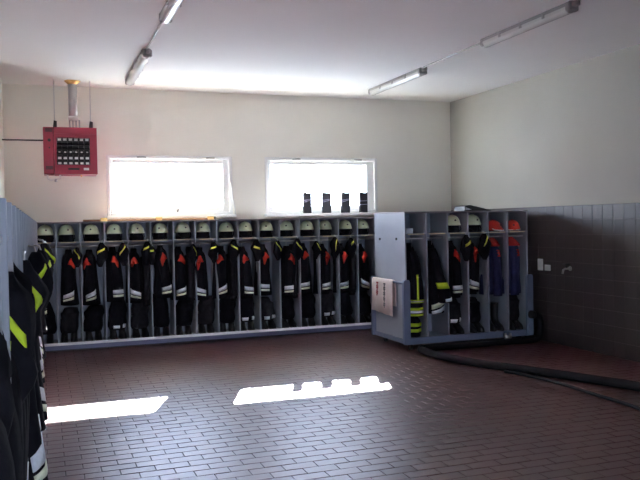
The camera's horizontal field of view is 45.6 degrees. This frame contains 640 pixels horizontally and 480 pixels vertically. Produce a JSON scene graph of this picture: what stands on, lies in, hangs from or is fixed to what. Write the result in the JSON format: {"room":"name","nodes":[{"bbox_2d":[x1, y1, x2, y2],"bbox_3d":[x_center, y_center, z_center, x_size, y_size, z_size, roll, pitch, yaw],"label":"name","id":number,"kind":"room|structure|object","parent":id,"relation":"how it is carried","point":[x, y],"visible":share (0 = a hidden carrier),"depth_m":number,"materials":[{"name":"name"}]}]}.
{"room":"emergency services station","nodes":[
{"label":"emergency services station","id":0,"kind":"room"},
{"bbox_2d":[0,79,4,197],"bbox_3d":[-2.330,-0.264,4.331,0.360,4.464,14.738,-2,1,-20],"label":"wall","id":1,"kind":"structure","parent":0,"point":[2,179],"depth_m":10.81,"materials":[{"name":"beige paint"}]},
{"bbox_2d":[2,84,450,221],"bbox_3d":[-1.202,-0.478,12.767,8.233,4.464,0.360,-2,1,-20],"label":"wall","id":2,"kind":"structure","parent":0,"point":[409,141],"depth_m":12.50,"materials":[{"name":"beige paint"}]},
{"bbox_2d":[106,155,236,218],"bbox_3d":[-2.357,-0.840,12.140,2.052,1.002,0.240,-2,1,-20],"label":"window","id":3,"kind":"structure","parent":2,"relation":"in","point":[228,203],"depth_m":12.14,"materials":[{"name":"white plastic"}]},
{"bbox_2d":[264,157,380,216],"bbox_3d":[0.049,-0.907,13.011,2.079,0.995,0.240,-2,1,-20],"label":"window","id":4,"kind":"structure","parent":2,"relation":"in","point":[370,164],"depth_m":13.02,"materials":[{"name":"white plastic"}]},
{"bbox_2d":[302,192,311,212],"bbox_3d":[-0.221,-0.630,12.890,0.151,0.357,0.073,-2,1,-20],"label":"case","id":5,"kind":"object","parent":4,"relation":"on","point":[306,197],"visible":1,"depth_m":12.86,"materials":[{"name":"plastic"}]},
{"bbox_2d":[321,192,330,212],"bbox_3d":[0.108,-0.639,13.009,0.168,0.357,0.073,-2,1,-20],"label":"case","id":6,"kind":"object","parent":4,"relation":"on","point":[325,197],"visible":1,"depth_m":12.98,"materials":[{"name":"plastic"}]},
{"bbox_2d":[340,192,349,212],"bbox_3d":[0.436,-0.647,13.128,0.161,0.357,0.073,-2,1,-20],"label":"case","id":7,"kind":"object","parent":4,"relation":"on","point":[345,197],"visible":1,"depth_m":13.10,"materials":[{"name":"plastic"}]},
{"bbox_2d":[0,0,639,101],"bbox_3d":[1.282,-2.444,5.763,7.513,0.300,14.438,-2,1,-20],"label":"ceiling","id":8,"kind":"structure","parent":0,"point":[313,48],"depth_m":9.08,"materials":[{"name":"paint"}]},
{"bbox_2d":[2,79,97,181],"bbox_3d":[-3.898,-1.580,10.984,1.277,1.483,0.444,-2,1,-20],"label":"heater","id":9,"kind":"object","parent":8,"relation":"hanging from","point":[67,151],"visible":1,"depth_m":10.96,"materials":[{"name":"red metal"}]},
{"bbox_2d":[57,141,88,164],"bbox_3d":[-3.578,-1.272,11.044,0.452,0.387,0.022,-2,1,-20],"label":"grille","id":10,"kind":"object","parent":9,"relation":"attached to","point":[86,142],"depth_m":11.03,"materials":[{"name":"metal"}]},
{"bbox_2d":[125,48,151,85],"bbox_3d":[-2.417,-2.273,10.113,0.140,0.106,2.042,-2,1,-20],"label":"lamp","id":11,"kind":"object","parent":8,"relation":"attached to","point":[145,54],"visible":1,"depth_m":9.81,"materials":[{"name":"white plastic"}]},
{"bbox_2d":[159,0,183,23],"bbox_3d":[-1.184,-2.216,6.652,0.140,0.106,2.232,-2,1,-20],"label":"lamp","id":12,"kind":"object","parent":8,"relation":"attached to","point":[171,7],"visible":1,"depth_m":7.29,"materials":[{"name":"white plastic"}]},
{"bbox_2d":[368,67,426,95],"bbox_3d":[1.152,-2.368,11.443,0.140,0.106,1.852,-2,1,-20],"label":"lamp","id":13,"kind":"object","parent":8,"relation":"attached to","point":[419,72],"visible":0.99,"depth_m":11.28,"materials":[{"name":"white plastic"}]},
{"bbox_2d":[480,0,579,47],"bbox_3d":[2.238,-2.313,8.242,0.140,0.106,1.692,-2,1,-20],"label":"lamp","id":14,"kind":"object","parent":8,"relation":"attached to","point":[569,7],"visible":1,"depth_m":8.08,"materials":[{"name":"white plastic"}]},
{"bbox_2d":[42,329,639,479],"bbox_3d":[1.358,1.793,5.861,7.513,0.251,14.438,-2,1,-20],"label":"floor","id":15,"kind":"structure","parent":0,"point":[356,404],"depth_m":7.23,"materials":[{"name":"brown tile"}]},
{"bbox_2d":[0,198,41,479],"bbox_3d":[-2.391,0.785,5.816,0.465,1.900,9.891,-2,1,-20],"label":"rack","id":16,"kind":"object","parent":15,"relation":"on","point":[18,230],"visible":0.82,"depth_m":2.18,"materials":[{"name":"grey metal"}]},
{"bbox_2d":[0,332,14,436],"bbox_3d":[-0.673,0.275,1.425,0.162,0.409,0.192,0,2,41],"label":"jacket","id":17,"kind":"object","parent":16,"relation":"hanging from","point":[7,404],"visible":0.76,"depth_m":1.45,"materials":[{"name":"fabric"}]},
{"bbox_2d":[0,418,15,479],"bbox_3d":[-0.758,0.574,1.313,0.432,1.059,0.292,-1,1,2],"label":"jacket","id":18,"kind":"object","parent":16,"relation":"in","point":[7,469],"visible":1,"depth_m":1.37,"materials":[{"name":"black fabric"}]},
{"bbox_2d":[8,407,23,479],"bbox_3d":[-0.890,0.575,1.668,0.431,1.071,0.279,-2,2,-37],"label":"jacket","id":19,"kind":"object","parent":16,"relation":"hanging from","point":[14,438],"visible":0.36,"depth_m":1.71,"materials":[{"name":"black fabric"}]},
{"bbox_2d":[10,350,23,453],"bbox_3d":[-1.005,0.553,1.965,0.423,1.037,0.291,-1,1,3],"label":"jacket","id":20,"kind":"object","parent":16,"relation":"in","point":[15,381],"visible":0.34,"depth_m":2.02,"materials":[{"name":"black fabric"}]},
{"bbox_2d":[8,271,35,359],"bbox_3d":[-0.869,0.243,2.101,0.154,0.384,0.150,0,1,25],"label":"jacket","id":21,"kind":"object","parent":16,"relation":"hanging from","point":[22,312],"visible":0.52,"depth_m":2.08,"materials":[{"name":"fabric"}]},
{"bbox_2d":[13,262,31,295],"bbox_3d":[-1.010,0.221,2.425,0.154,0.402,0.170,0,2,29],"label":"jacket","id":22,"kind":"object","parent":16,"relation":"hanging from","point":[24,280],"visible":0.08,"depth_m":2.44,"materials":[{"name":"fabric"}]},
{"bbox_2d":[22,401,26,479],"bbox_3d":[-1.119,0.576,2.283,0.440,1.093,0.277,-1,1,-7],"label":"jacket","id":23,"kind":"object","parent":16,"relation":"hanging from","point":[23,405],"visible":0.13,"depth_m":2.34,"materials":[{"name":"black fabric"}]},
{"bbox_2d":[23,251,49,340],"bbox_3d":[-1.249,0.247,3.205,0.214,0.402,0.156,-2,1,-20],"label":"jacket","id":24,"kind":"object","parent":16,"relation":"hanging from","point":[40,292],"visible":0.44,"depth_m":3.17,"materials":[{"name":"fabric"}]},
{"bbox_2d":[28,385,47,479],"bbox_3d":[-1.439,0.540,3.253,0.504,1.055,0.278,-2,1,-20],"label":"jacket","id":25,"kind":"object","parent":16,"relation":"in","point":[38,469],"visible":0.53,"depth_m":3.26,"materials":[{"name":"black fabric"}]},
{"bbox_2d":[33,346,45,430],"bbox_3d":[-1.909,0.570,4.510,0.492,1.156,0.281,-1,1,-2],"label":"jacket","id":26,"kind":"object","parent":16,"relation":"in","point":[37,387],"visible":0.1,"depth_m":4.56,"materials":[{"name":"black fabric"}]},
{"bbox_2d":[28,245,53,316],"bbox_3d":[-1.582,0.229,4.259,0.164,0.402,0.163,-1,1,-2],"label":"jacket","id":27,"kind":"object","parent":16,"relation":"hanging from","point":[38,261],"visible":0.5,"depth_m":4.26,"materials":[{"name":"fabric"}]},
{"bbox_2d":[34,339,47,420],"bbox_3d":[-2.014,0.577,4.855,0.507,1.182,0.274,-2,1,-20],"label":"jacket","id":28,"kind":"object","parent":16,"relation":"in","point":[42,390],"visible":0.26,"depth_m":4.89,"materials":[{"name":"black fabric"}]},
{"bbox_2d":[38,239,55,274],"bbox_3d":[-2.360,0.190,6.542,0.178,0.402,0.165,-2,1,-21],"label":"hood","id":29,"kind":"object","parent":16,"relation":"hanging from","point":[44,246],"visible":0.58,"depth_m":6.53,"materials":[{"name":"fabric"}]},
{"bbox_2d":[37,217,374,351],"bbox_3d":[-1.672,0.627,12.141,5.475,1.900,0.519,-2,1,-20],"label":"rack","id":30,"kind":"object","parent":15,"relation":"on","point":[58,248],"visible":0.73,"depth_m":12.06,"materials":[{"name":"grey metal"}]},
{"bbox_2d":[37,225,53,242],"bbox_3d":[-4.048,-0.096,11.218,0.244,0.262,0.305,-2,1,-26],"label":"helmet","id":31,"kind":"object","parent":30,"relation":"on","point":[44,232],"visible":0.9,"depth_m":11.13,"materials":[{"name":"plastic"}]},
{"bbox_2d":[43,302,56,343],"bbox_3d":[-4.060,1.221,11.251,0.324,0.609,0.325,-1,1,-15],"label":"trousers","id":32,"kind":"object","parent":30,"relation":"on","point":[50,320],"visible":0.47,"depth_m":11.24,"materials":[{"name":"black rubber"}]},
{"bbox_2d":[58,224,74,241],"bbox_3d":[-3.767,-0.104,11.320,0.244,0.262,0.305,-2,2,-30],"label":"helmet","id":33,"kind":"object","parent":30,"relation":"on","point":[66,232],"visible":1,"depth_m":11.23,"materials":[{"name":"plastic"}]},
{"bbox_2d":[60,307,78,342],"bbox_3d":[-3.738,1.266,11.373,0.278,0.503,0.334,-1,1,-14],"label":"trousers","id":34,"kind":"object","parent":30,"relation":"on","point":[69,319],"visible":1,"depth_m":11.32,"materials":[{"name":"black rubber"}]},
{"bbox_2d":[61,247,78,305],"bbox_3d":[-3.726,0.525,11.340,0.266,0.885,0.434,-2,1,-26],"label":"jacket","id":35,"kind":"object","parent":30,"relation":"hanging from","point":[69,291],"visible":0.95,"depth_m":11.19,"materials":[{"name":"black fabric"}]},
{"bbox_2d":[82,249,100,304],"bbox_3d":[-3.450,0.523,11.434,0.247,0.895,0.430,-1,1,0],"label":"jacket","id":36,"kind":"object","parent":30,"relation":"hanging from","point":[91,293],"visible":0.97,"depth_m":11.28,"materials":[{"name":"black fabric"}]},
{"bbox_2d":[83,224,99,240],"bbox_3d":[-3.435,-0.113,11.440,0.244,0.262,0.305,-1,1,-13],"label":"helmet","id":37,"kind":"object","parent":30,"relation":"on","point":[91,232],"visible":0.98,"depth_m":11.35,"materials":[{"name":"plastic"}]},
{"bbox_2d":[83,305,103,340],"bbox_3d":[-3.403,1.250,11.493,0.332,0.517,0.329,-2,1,-24],"label":"trousers","id":38,"kind":"object","parent":30,"relation":"on","point":[93,316],"visible":0.98,"depth_m":11.44,"materials":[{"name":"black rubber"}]},
{"bbox_2d":[96,240,107,266],"bbox_3d":[-3.218,0.198,11.250,0.168,0.401,0.158,-2,2,-36],"label":"hood","id":39,"kind":"object","parent":30,"relation":"hanging from","point":[102,250],"visible":1,"depth_m":11.20,"materials":[{"name":"fabric"}]},
{"bbox_2d":[106,223,121,240],"bbox_3d":[-3.121,-0.121,11.553,0.244,0.262,0.305,-1,1,-18],"label":"helmet","id":40,"kind":"object","parent":30,"relation":"on","point":[114,232],"visible":1,"depth_m":11.47,"materials":[{"name":"plastic"}]},
{"bbox_2d":[106,247,123,301],"bbox_3d":[-3.118,0.499,11.560,0.287,0.865,0.435,-2,1,-24],"label":"jacket","id":41,"kind":"object","parent":30,"relation":"hanging from","point":[114,285],"visible":0.95,"depth_m":11.42,"materials":[{"name":"black fabric"}]},
{"bbox_2d":[108,300,126,339],"bbox_3d":[-3.075,1.206,11.610,0.285,0.588,0.326,-2,1,-27],"label":"trousers","id":42,"kind":"object","parent":30,"relation":"on","point":[117,320],"visible":0.91,"depth_m":11.55,"materials":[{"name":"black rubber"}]},
{"bbox_2d":[117,243,128,265],"bbox_3d":[-2.931,0.196,11.346,0.144,0.388,0.158,0,2,33],"label":"hood","id":43,"kind":"object","parent":30,"relation":"hanging from","point":[123,252],"visible":1,"depth_m":11.31,"materials":[{"name":"fabric"}]},
{"bbox_2d":[126,246,143,302],"bbox_3d":[-2.838,0.506,11.661,0.276,0.895,0.432,-1,1,-17],"label":"jacket","id":44,"kind":"object","parent":30,"relation":"hanging from","point":[135,268],"visible":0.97,"depth_m":11.50,"materials":[{"name":"black fabric"}]},
{"bbox_2d":[128,223,144,239],"bbox_3d":[-2.809,-0.129,11.666,0.244,0.262,0.305,-2,1,-22],"label":"helmet","id":45,"kind":"object","parent":30,"relation":"on","point":[136,231],"visible":0.97,"depth_m":11.58,"materials":[{"name":"plastic"}]},
{"bbox_2d":[130,302,148,337],"bbox_3d":[-2.764,1.179,11.725,0.292,0.625,0.331,-2,1,-26],"label":"trousers","id":46,"kind":"object","parent":30,"relation":"on","point":[139,313],"visible":0.85,"depth_m":11.67,"materials":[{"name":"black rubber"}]},
{"bbox_2d":[140,256,150,305],"bbox_3d":[-2.692,0.529,11.744,0.141,0.950,0.409,-2,1,-20],"label":"jacket","id":47,"kind":"object","parent":30,"relation":"hanging from","point":[145,268],"visible":0.46,"depth_m":11.58,"materials":[{"name":"grey fabric"}]},
{"bbox_2d":[141,239,152,264],"bbox_3d":[-2.601,0.181,11.473,0.159,0.401,0.161,0,2,44],"label":"hood","id":48,"kind":"object","parent":30,"relation":"hanging from","point":[145,251],"visible":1,"depth_m":11.42,"materials":[{"name":"fabric"}]},
{"bbox_2d":[83,216,213,221],"bbox_3d":[-2.610,-0.323,11.716,1.977,0.052,0.042,-2,1,-21],"label":"wooden pole","id":49,"kind":"object","parent":30,"relation":"on","point":[208,217],"visible":0.86,"depth_m":11.71,"materials":[{"name":"brown wood"}]},
{"bbox_2d":[152,223,167,239],"bbox_3d":[-2.475,-0.138,11.787,0.244,0.262,0.305,-1,1,-5],"label":"helmet","id":50,"kind":"object","parent":30,"relation":"on","point":[159,232],"visible":1,"depth_m":11.70,"materials":[{"name":"plastic"}]},
{"bbox_2d":[153,294,169,336],"bbox_3d":[-2.477,1.161,11.830,0.287,0.646,0.332,-1,1,-13],"label":"trousers","id":51,"kind":"object","parent":30,"relation":"on","point":[161,318],"visible":0.93,"depth_m":11.77,"materials":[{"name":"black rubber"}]},
{"bbox_2d":[154,245,172,298],"bbox_3d":[-2.429,0.471,11.804,0.288,0.845,0.437,-2,1,-21],"label":"jacket","id":52,"kind":"object","parent":30,"relation":"hanging from","point":[162,282],"visible":0.94,"depth_m":11.67,"materials":[{"name":"black fabric"}]},
{"bbox_2d":[170,246,186,299],"bbox_3d":[-2.205,0.485,11.887,0.248,0.885,0.435,-2,2,-30],"label":"jacket","id":53,"kind":"object","parent":30,"relation":"hanging from","point":[180,261],"visible":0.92,"depth_m":11.72,"materials":[{"name":"black fabric"}]},
{"bbox_2d":[175,222,190,238],"bbox_3d":[-2.143,-0.146,11.908,0.244,0.262,0.305,-2,2,-32],"label":"helmet","id":54,"kind":"object","parent":30,"relation":"on","point":[182,230],"visible":1,"depth_m":11.82,"materials":[{"name":"plastic"}]},
{"bbox_2d":[176,300,193,334],"bbox_3d":[-2.131,1.192,11.955,0.320,0.566,0.335,-1,1,-16],"label":"trousers","id":55,"kind":"object","parent":30,"relation":"on","point":[184,310],"visible":0.81,"depth_m":11.90,"materials":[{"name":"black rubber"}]},
{"bbox_2d":[184,247,194,303],"bbox_3d":[-2.050,0.513,11.978,0.141,0.950,0.414,-2,1,-20],"label":"jacket","id":56,"kind":"object","parent":30,"relation":"hanging from","point":[190,267],"visible":0.66,"depth_m":11.82,"materials":[{"name":"black fabric"}]},
{"bbox_2d":[194,244,208,299],"bbox_3d":[-1.902,0.487,11.998,0.280,0.905,0.437,-1,1,-12],"label":"jacket","id":57,"kind":"object","parent":30,"relation":"hanging from","point":[201,266],"visible":0.81,"depth_m":11.82,"materials":[{"name":"black fabric"}]},
{"bbox_2d":[196,222,209,238],"bbox_3d":[-1.851,-0.154,12.014,0.244,0.262,0.305,-1,1,0],"label":"helmet","id":58,"kind":"object","parent":30,"relation":"on","point":[202,229],"visible":0.94,"depth_m":11.92,"materials":[{"name":"plastic"}]},
{"bbox_2d":[198,295,214,333],"bbox_3d":[-1.795,1.179,12.076,0.326,0.574,0.333,-2,1,-21],"label":"trousers","id":59,"kind":"object","parent":30,"relation":"on","point":[206,308],"visible":0.84,"depth_m":12.02,"materials":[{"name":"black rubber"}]},
{"bbox_2d":[212,246,228,298],"bbox_3d":[-1.587,0.474,12.117,0.278,0.895,0.432,-1,1,-12],"label":"jacket","id":60,"kind":"object","parent":30,"relation":"hanging from","point":[221,263],"visible":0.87,"depth_m":11.95,"materials":[{"name":"black fabric"}]},
{"bbox_2d":[218,222,233,237],"bbox_3d":[-1.495,-0.163,12.142,0.244,0.262,0.305,-1,1,-19],"label":"helmet","id":61,"kind":"object","parent":30,"relation":"on","point":[226,230],"visible":1,"depth_m":12.05,"materials":[{"name":"plastic"}]},
{"bbox_2d":[219,295,235,331],"bbox_3d":[-1.482,1.169,12.187,0.292,0.579,0.330,-1,1,-14],"label":"boot","id":62,"kind":"object","parent":30,"relation":"on","point":[226,307],"visible":0.91,"depth_m":12.13,"materials":[{"name":"black rubber"}]},
{"bbox_2d":[226,246,237,300],"bbox_3d":[-1.414,0.496,12.209,0.141,0.950,0.411,-2,1,-20],"label":"jacket","id":63,"kind":"object","parent":30,"relation":"hanging from","point":[232,266],"visible":0.53,"depth_m":12.05,"materials":[{"name":"black fabric"}]},
{"bbox_2d":[229,239,239,261],"bbox_3d":[-1.333,0.150,11.924,0.156,0.397,0.155,0,2,34],"label":"hood","id":64,"kind":"object","parent":30,"relation":"hanging from","point":[234,249],"visible":1,"depth_m":11.88,"materials":[{"name":"fabric"}]},
{"bbox_2d":[236,243,253,298],"bbox_3d":[-1.229,0.474,12.242,0.282,0.915,0.431,-2,2,-30],"label":"jacket","id":65,"kind":"object","parent":30,"relation":"hanging from","point":[246,280],"visible":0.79,"depth_m":12.09,"materials":[{"name":"black fabric"}]},
{"bbox_2d":[239,221,252,237],"bbox_3d":[-1.202,-0.171,12.248,0.244,0.262,0.305,-1,1,-12],"label":"helmet","id":66,"kind":"object","parent":30,"relation":"on","point":[245,228],"visible":0.91,"depth_m":12.16,"materials":[{"name":"plastic"}]},
{"bbox_2d":[240,296,254,330],"bbox_3d":[-1.194,1.137,12.294,0.300,0.626,0.334,-1,1,-18],"label":"boot","id":67,"kind":"object","parent":30,"relation":"on","point":[246,305],"visible":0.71,"depth_m":12.23,"materials":[{"name":"black rubber"}]},
{"bbox_2d":[251,237,262,260],"bbox_3d":[-1.006,0.144,12.058,0.198,0.389,0.159,-1,1,-17],"label":"hood","id":68,"kind":"object","parent":30,"relation":"hanging from","point":[256,246],"visible":1,"depth_m":12.01,"materials":[{"name":"fabric"}]},
{"bbox_2d":[254,244,271,295],"bbox_3d":[-0.923,0.451,12.350,0.274,0.885,0.433,-2,1,-23],"label":"jacket","id":69,"kind":"object","parent":30,"relation":"hanging from","point":[266,288],"visible":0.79,"depth_m":12.18,"materials":[{"name":"black fabric"}]},
{"bbox_2d":[260,221,272,236],"bbox_3d":[-0.877,-0.180,12.366,0.244,0.262,0.305,-1,1,-5],"label":"helmet","id":70,"kind":"object","parent":30,"relation":"on","point":[266,229],"visible":0.86,"depth_m":12.28,"materials":[{"name":"plastic"}]},
{"bbox_2d":[261,297,275,328],"bbox_3d":[-0.868,1.187,12.408,0.306,0.509,0.326,-2,1,-24],"label":"boot","id":71,"kind":"object","parent":30,"relation":"on","point":[267,306],"visible":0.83,"depth_m":12.35,"materials":[{"name":"black rubber"}]},
{"bbox_2d":[280,221,293,236],"bbox_3d":[-0.552,-0.188,12.484,0.244,0.262,0.305,-1,1,-1],"label":"helmet","id":72,"kind":"object","parent":30,"relation":"on","point":[286,227],"visible":0.98,"depth_m":12.39,"materials":[{"name":"plastic"}]},
{"bbox_2d":[281,246,294,296],"bbox_3d":[-0.531,0.461,12.493,0.276,0.925,0.431,-2,1,-23],"label":"jacket","id":73,"kind":"object","parent":30,"relation":"hanging from","point":[287,258],"visible":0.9,"depth_m":12.33,"materials":[{"name":"black fabric"}]},
{"bbox_2d":[281,297,296,327],"bbox_3d":[-0.544,1.137,12.529,0.295,0.592,0.335,-2,1,-26],"label":"boot","id":74,"kind":"object","parent":30,"relation":"on","point":[288,313],"visible":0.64,"depth_m":12.46,"materials":[{"name":"black rubber"}]},
{"bbox_2d":[289,244,298,297],"bbox_3d":[-0.448,0.471,12.555,0.141,0.950,0.413,-2,1,-20],"label":"jacket","id":75,"kind":"object","parent":30,"relation":"hanging from","point":[295,283],"visible":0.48,"depth_m":12.39,"materials":[{"name":"grey fabric"}]},
{"bbox_2d":[292,236,303,259],"bbox_3d":[-0.357,0.128,12.277,0.168,0.388,0.153,0,1,23],"label":"hood","id":76,"kind":"object","parent":30,"relation":"hanging from","point":[297,247],"visible":1,"depth_m":12.24,"materials":[{"name":"fabric"}]},
{"bbox_2d":[301,243,311,293],"bbox_3d":[-0.272,0.434,12.585,0.275,0.885,0.431,-1,1,-16],"label":"jacket","id":77,"kind":"object","parent":30,"relation":"hanging from","point":[306,280],"visible":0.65,"depth_m":12.40,"materials":[{"name":"black fabric"}]},
{"bbox_2d":[300,220,313,235],"bbox_3d":[-0.221,-0.197,12.603,0.244,0.262,0.305,-1,1,-9],"label":"helmet","id":78,"kind":"object","parent":30,"relation":"on","point":[306,227],"visible":0.96,"depth_m":12.51,"materials":[{"name":"plastic"}]},
{"bbox_2d":[301,292,315,326],"bbox_3d":[-0.209,1.146,12.649,0.314,0.557,0.330,-1,1,-17],"label":"boot","id":79,"kind":"object","parent":30,"relation":"on","point":[307,300],"visible":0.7,"depth_m":12.59,"materials":[{"name":"black rubber"}]},
{"bbox_2d":[313,244,330,293],"bbox_3d":[0.028,0.436,12.692,0.270,0.905,0.438,-2,2,-32],"label":"jacket","id":80,"kind":"object","parent":30,"relation":"hanging from","point":[325,264],"visible":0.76,"depth_m":12.55,"materials":[{"name":"black fabric"}]},
{"bbox_2d":[321,290,335,324],"bbox_3d":[0.118,1.127,12.764,0.304,0.578,0.324,-2,1,-25],"label":"boot","id":81,"kind":"object","parent":30,"relation":"on","point":[327,300],"visible":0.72,"depth_m":12.70,"materials":[{"name":"black rubber"}]},
{"bbox_2d":[330,237,341,258],"bbox_3d":[0.258,0.109,12.495,0.173,0.396,0.153,0,2,30],"label":"hood","id":82,"kind":"object","parent":30,"relation":"hanging from","point":[335,247],"visible":1,"depth_m":12.46,"materials":[{"name":"fabric"}]},
{"bbox_2d":[333,243,348,292],"bbox_3d":[0.345,0.428,12.806,0.278,0.905,0.417,-1,1,2],"label":"jacket","id":83,"kind":"object","parent":30,"relation":"hanging from","point":[344,265],"visible":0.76,"depth_m":12.64,"materials":[{"name":"black fabric"}]},
{"bbox_2d":[339,220,351,234],"bbox_3d":[0.418,-0.213,12.835,0.244,0.262,0.305,-2,1,-21],"label":"helmet","id":84,"kind":"object","parent":30,"relation":"on","point":[345,228],"visible":0.93,"depth_m":12.74,"materials":[{"name":"plastic"}]},
{"bbox_2d":[340,293,354,323],"bbox_3d":[0.415,1.105,12.873,0.299,0.607,0.332,-2,1,-25],"label":"boot","id":85,"kind":"object","parent":30,"relation":"on","point":[345,301],"visible":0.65,"depth_m":12.81,"materials":[{"name":"black rubber"}]},
{"bbox_2d":[345,243,355,294],"bbox_3d":[0.509,0.446,12.901,0.141,0.950,0.412,-2,1,-20],"label":"jacket","id":86,"kind":"object","parent":30,"relation":"hanging from","point":[352,261],"visible":0.39,"depth_m":12.74,"materials":[{"name":"black fabric"}]},
{"bbox_2d":[355,243,369,292],"bbox_3d":[0.672,0.424,12.928,0.268,0.915,0.439,-2,1,-20],"label":"jacket","id":87,"kind":"object","parent":30,"relation":"in","point":[364,285],"visible":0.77,"depth_m":12.77,"materials":[{"name":"black fabric"}]},
{"bbox_2d":[359,292,370,322],"bbox_3d":[0.739,1.141,12.989,0.307,0.518,0.328,-2,1,-27],"label":"boot","id":88,"kind":"object","parent":30,"relation":"on","point":[364,298],"visible":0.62,"depth_m":12.93,"materials":[{"name":"black rubber"}]},
{"bbox_2d":[371,210,533,349],"bbox_3d":[1.966,0.550,11.474,2.128,1.955,1.135,-2,1,-20],"label":"rack","id":89,"kind":"object","parent":15,"relation":"on","point":[391,238],"visible":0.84,"depth_m":11.14,"materials":[{"name":"grey metal"}]},
{"bbox_2d":[372,277,396,315],"bbox_3d":[0.935,0.824,11.230,0.096,0.525,0.710,-2,1,-20],"label":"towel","id":90,"kind":"object","parent":89,"relation":"hanging from","point":[383,289],"visible":1,"depth_m":11.13,"materials":[{"name":"white fabric"}]},
{"bbox_2d":[406,240,423,316],"bbox_3d":[1.306,0.523,10.853,0.318,1.120,0.426,-1,1,1],"label":"coat","id":91,"kind":"object","parent":89,"relation":"hanging from","point":[414,275],"visible":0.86,"depth_m":10.70,"materials":[{"name":"black fabric"}]},
{"bbox_2d":[411,317,420,336],"bbox_3d":[1.316,1.238,10.892,0.260,0.270,0.258,-1,1,21],"label":"trousers","id":92,"kind":"object","parent":89,"relation":"on","point":[415,321],"visible":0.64,"depth_m":10.79,"materials":[{"name":"black fabric"}]},
{"bbox_2d":[427,239,451,313],"bbox_3d":[1.640,0.501,10.928,0.304,1.090,0.522,-2,1,-26],"label":"coat","id":93,"kind":"object","parent":89,"relation":"hanging from","point":[439,293],"visible":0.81,"depth_m":10.81,"materials":[{"name":"black fabric"}]},
{"bbox_2d":[448,215,460,232],"bbox_3d":[1.917,-0.238,11.055,0.244,0.262,0.305,-1,1,-13],"label":"helmet","id":94,"kind":"object","parent":89,"relation":"on","point":[453,221],"visible":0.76,"depth_m":10.96,"materials":[{"name":"plastic"}]},
{"bbox_2d":[448,238,462,297],"bbox_3d":[1.904,0.392,11.089,0.275,0.890,0.432,-2,1,-20],"label":"jacket","id":95,"kind":"object","parent":89,"relation":"hanging from","point":[455,275],"visible":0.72,"depth_m":10.92,"materials":[{"name":"black fabric"}]},
{"bbox_2d":[449,298,464,334],"bbox_3d":[1.941,1.106,11.118,0.324,0.500,0.326,-2,1,-26],"label":"boot","id":96,"kind":"object","parent":89,"relation":"on","point":[455,317],"visible":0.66,"depth_m":11.05,"materials":[{"name":"black rubber"}]},
{"bbox_2d":[460,232,472,260],"bbox_3d":[2.095,0.093,10.892,0.193,0.420,0.170,-2,1,-26],"label":"hood","id":97,"kind":"object","parent":89,"relation":"hanging from","point":[466,246],"visible":1,"depth_m":10.84,"materials":[{"name":"fabric"}]},
{"bbox_2d":[469,238,478,293],"bbox_3d":[2.179,0.365,11.185,0.214,0.850,0.439,-1,1,-11],"label":"jacket","id":98,"kind":"object","parent":89,"relation":"hanging from","point":[474,258],"visible":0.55,"depth_m":11.01,"materials":[{"name":"black fabric"}]},
{"bbox_2d":[468,214,480,231],"bbox_3d":[2.232,-0.247,11.169,0.244,0.262,0.305,-2,1,-27],"label":"helmet","id":99,"kind":"object","parent":89,"relation":"on","point":[474,221],"visible":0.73,"depth_m":11.08,"materials":[{"name":"plastic"}]},
{"bbox_2d":[470,297,484,332],"bbox_3d":[2.248,1.098,11.232,0.316,0.500,0.332,-2,1,-26],"label":"boot","id":100,"kind":"object","parent":89,"relation":"on","point":[475,316],"visible":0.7,"depth_m":11.17,"materials":[{"name":"black rubber"}]},
{"bbox_2d":[477,231,490,259],"bbox_3d":[2.374,0.076,10.982,0.173,0.420,0.170,0,2,31],"label":"hood","id":101,"kind":"object","parent":89,"relation":"hanging from","point":[484,246],"visible":1,"depth_m":10.94,"materials":[{"name":"fabric"}]},
{"bbox_2d":[479,237,501,295],"bbox_3d":[2.523,0.376,11.319,0.346,0.890,0.398,-1,1,11],"label":"jacket","id":102,"kind":"object","parent":89,"relation":"hanging from","point":[495,262],"visible":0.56,"depth_m":11.15,"materials":[{"name":"blue fabric"}]},
{"bbox_2d":[490,302,503,331],"bbox_3d":[2.582,1.140,11.328,0.255,0.400,0.280,-2,1,-26],"label":"rubber boots","id":103,"kind":"object","parent":89,"relation":"on","point":[495,325],"visible":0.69,"depth_m":11.36,"materials":[{"name":"rubber"}]},
{"bbox_2d":[502,237,520,294],"bbox_3d":[2.824,0.368,11.436,0.360,0.890,0.390,-1,1,15],"label":"jacket","id":104,"kind":"object","parent":89,"relation":"hanging from","point":[514,255],"visible":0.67,"depth_m":11.25,"materials":[{"name":"blue fabric"}]},
{"bbox_2d":[509,294,522,329],"bbox_3d":[2.891,1.081,11.466,0.327,0.500,0.331,-2,1,-26],"label":"boot","id":105,"kind":"object","parent":89,"relation":"on","point":[514,323],"visible":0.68,"depth_m":11.40,"materials":[{"name":"black rubber"}]},
{"bbox_2d":[417,310,639,391],"bbox_3d":[3.707,1.361,7.077,2.160,0.474,8.362,-2,1,-20],"label":"hose","id":106,"kind":"object","parent":15,"relation":"on","point":[431,350],"visible":0.99,"depth_m":9.43,"materials":[{"name":"black rubber"}]},
{"bbox_2d":[504,370,639,410],"bbox_3d":[2.937,1.611,6.338,0.488,0.034,5.619,-1,1,-11],"label":"hose","id":107,"kind":"object","parent":15,"relation":"on","point":[505,371],"visible":1,"depth_m":8.05,"materials":[{"name":"black rubber"}]},
{"bbox_2d":[450,44,639,362],"bbox_3d":[5.066,-0.458,7.008,0.370,4.464,14.738,-2,1,-20],"label":"wall","id":108,"kind":"structure","parent":0,"point":[561,146],"depth_m":10.69,"materials":[{"name":"white paint"}]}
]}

